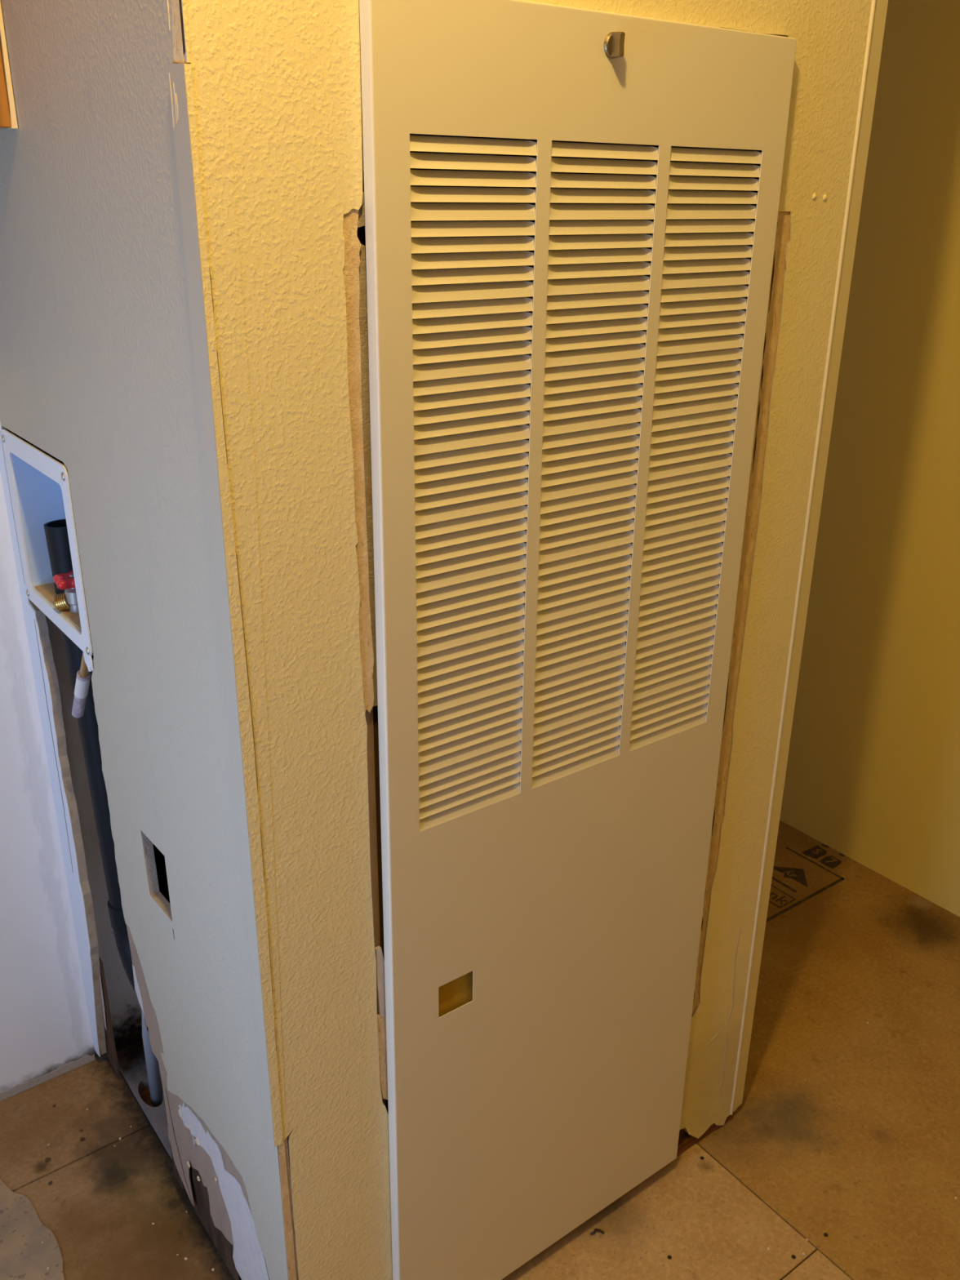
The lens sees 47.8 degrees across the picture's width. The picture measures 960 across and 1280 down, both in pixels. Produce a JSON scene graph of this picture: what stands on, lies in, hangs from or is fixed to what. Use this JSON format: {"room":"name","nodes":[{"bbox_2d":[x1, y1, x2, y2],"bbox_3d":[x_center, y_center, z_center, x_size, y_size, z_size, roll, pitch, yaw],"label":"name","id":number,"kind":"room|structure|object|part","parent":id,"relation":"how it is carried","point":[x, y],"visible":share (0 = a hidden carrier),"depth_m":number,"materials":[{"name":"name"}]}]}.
{"room":"utility area","nodes":[
{"label":"utility area","id":0,"kind":"room"},
{"bbox_2d":[0,469,94,1101],"bbox_3d":[-1.754,-0.036,0.728,2.700,2.319,0.014,-15,27,-34],"label":"wall","id":1,"kind":"structure","parent":0,"point":[46,1035],"depth_m":1.75,"materials":[{"name":"white paint"}]},
{"bbox_2d":[0,0,297,1279],"bbox_3d":[-0.408,-0.221,1.231,0.101,2.334,0.788,-15,27,-34],"label":"wall","id":2,"kind":"structure","parent":0,"point":[97,367],"depth_m":1.16,"materials":[{"name":"beige paint"}]},
{"bbox_2d":[0,1,17,128],"bbox_3d":[-0.797,-0.839,0.917,0.599,0.720,0.356,-15,27,-34],"label":"upper cabinet","id":3,"kind":"object","parent":2,"relation":"attached to","point":[8,119],"visible":1,"depth_m":1.10,"materials":[{"name":"brown wood"}]},
{"bbox_2d":[0,429,93,671],"bbox_3d":[-0.528,-0.130,1.426,0.093,0.264,0.276,-15,27,-34],"label":"washer outlet box","id":4,"kind":"object","parent":2,"relation":"attached to","point":[39,482],"visible":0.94,"depth_m":1.47,"materials":[{"name":"white plastic"}]},
{"bbox_2d":[53,570,79,613],"bbox_3d":[-0.531,-0.061,1.422,0.054,0.051,0.052,-15,27,-34],"label":"valve","id":5,"kind":"object","parent":4,"relation":"in","point":[68,600],"visible":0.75,"depth_m":1.41,"materials":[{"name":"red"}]},
{"bbox_2d":[53,592,70,611],"bbox_3d":[-0.544,-0.050,1.427,0.031,0.027,0.024,1,22,0],"label":"outlet","id":6,"kind":"object","parent":5,"relation":"attached to","point":[61,601],"depth_m":1.42,"materials":[{"name":"gold metal"}]},
{"bbox_3d":[-0.530,-0.079,1.415,0.052,0.012,0.052,-15,27,-34],"label":"valve handle","id":7,"kind":"part","parent":5,"relation":"part of","materials":[{"name":"red"}]},
{"bbox_2d":[71,643,92,717],"bbox_3d":[-0.526,0.054,1.433,0.018,0.134,0.090,-18,29,-38],"label":"pipe stub","id":8,"kind":"object","parent":4,"relation":"attached to","point":[83,675],"visible":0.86,"depth_m":1.44,"materials":[{"name":"white plastic"}]},
{"bbox_2d":[44,519,136,993],"bbox_3d":[-0.519,0.208,1.559,0.062,0.748,0.203,-15,27,-34],"label":"standpipe","id":9,"kind":"object","parent":4,"relation":"attached to","point":[55,531],"visible":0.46,"depth_m":1.58,"materials":[{"name":"black plastic"}]},
{"bbox_2d":[142,1012,163,1106],"bbox_3d":[-0.537,0.658,1.774,0.019,0.278,0.045,-20,30,-41],"label":"supply pipe","id":10,"kind":"object","parent":2,"relation":"attached to","point":[152,1064],"visible":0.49,"depth_m":1.80,"materials":[{"name":"grey plastic"}]},
{"bbox_3d":[-0.396,0.850,1.661,0.074,0.026,0.748,-15,27,-34],"label":"floor plate","id":11,"kind":"part","parent":2,"relation":"part of","materials":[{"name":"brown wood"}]},
{"bbox_2d":[166,0,283,1146],"bbox_3d":[-0.219,-0.313,0.837,0.013,1.860,0.031,-15,27,-34],"label":"trim","id":12,"kind":"structure","parent":2,"relation":"attached to","point":[230,628],"depth_m":0.94,"materials":[{"name":"beige paint"}]},
{"bbox_2d":[0,820,959,1279],"bbox_3d":[-0.457,1.194,0.896,4.425,0.062,5.700,-15,27,-34],"label":"floor","id":13,"kind":"structure","parent":0,"point":[858,1158],"depth_m":1.73,"materials":[{"name":"brown wood"}]},
{"bbox_3d":[-2.239,0.794,1.776,2.724,0.019,2.019,-15,27,-34],"label":"subfloor panel","id":14,"kind":"part","parent":13,"relation":"part of","materials":[{"name":"wood"}]},
{"bbox_3d":[-1.396,1.230,0.735,2.724,0.019,0.793,-15,27,-34],"label":"subfloor panel","id":15,"kind":"part","parent":13,"relation":"part of","materials":[{"name":"wood"}]},
{"bbox_2d":[590,1228,604,1235],"bbox_3d":[0.173,0.875,1.601,0.022,0.007,0.007,-2,22,-7],"label":"bent staple","id":16,"kind":"object","parent":13,"relation":"on","point":[595,1229],"visible":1,"depth_m":1.60,"materials":[{"name":"grey metal"}]},
{"bbox_3d":[0.006,0.845,1.707,0.622,0.019,0.793,-15,27,-34],"label":"subfloor panel","id":17,"kind":"part","parent":13,"relation":"part of","materials":[{"name":"brown wood"}]},
{"bbox_3d":[-0.016,1.722,-0.432,3.422,0.019,2.882,-15,27,-34],"label":"subfloor panel","id":18,"kind":"part","parent":13,"relation":"part of","materials":[{"name":"brown wood"}]},
{"bbox_3d":[0.916,0.799,1.841,1.001,0.019,5.700,-15,27,-34],"label":"subfloor panel","id":19,"kind":"part","parent":13,"relation":"part of","materials":[{"name":"brown wood"}]},
{"bbox_2d":[186,0,871,1279],"bbox_3d":[0.090,-0.193,1.157,0.802,2.320,0.062,-15,27,-34],"label":"wall","id":20,"kind":"structure","parent":0,"point":[277,83],"depth_m":1.07,"materials":[{"name":"beige paint"}]},
{"bbox_2d":[359,0,796,1279],"bbox_3d":[0.111,0.153,1.259,0.518,1.542,0.029,-15,27,-34],"label":"louvered door","id":21,"kind":"structure","parent":20,"relation":"in","point":[571,213],"depth_m":1.15,"materials":[{"name":"beige metal"}]},
{"bbox_3d":[0.120,-0.536,0.974,0.021,0.021,0.004,-15,27,-34],"label":"latch knob","id":22,"kind":"part","parent":21,"relation":"part of","materials":[{"name":"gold metal"}]},
{"bbox_3d":[0.129,0.855,1.631,0.670,0.022,0.056,-15,27,-34],"label":"sill","id":23,"kind":"part","parent":20,"relation":"part of","materials":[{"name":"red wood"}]},
{"bbox_2d":[729,0,888,1115],"bbox_3d":[0.433,-0.283,1.363,0.044,2.305,0.015,-15,27,-34],"label":"trim","id":24,"kind":"structure","parent":20,"relation":"attached to","point":[878,10],"depth_m":1.40,"materials":[{"name":"beige paint"}]},
{"bbox_2d":[779,0,959,916],"bbox_3d":[1.267,-0.377,1.633,0.050,2.320,5.700,-15,27,-34],"label":"wall","id":25,"kind":"structure","parent":0,"point":[873,774],"depth_m":2.23,"materials":[{"name":"yellow paint"}]}
]}

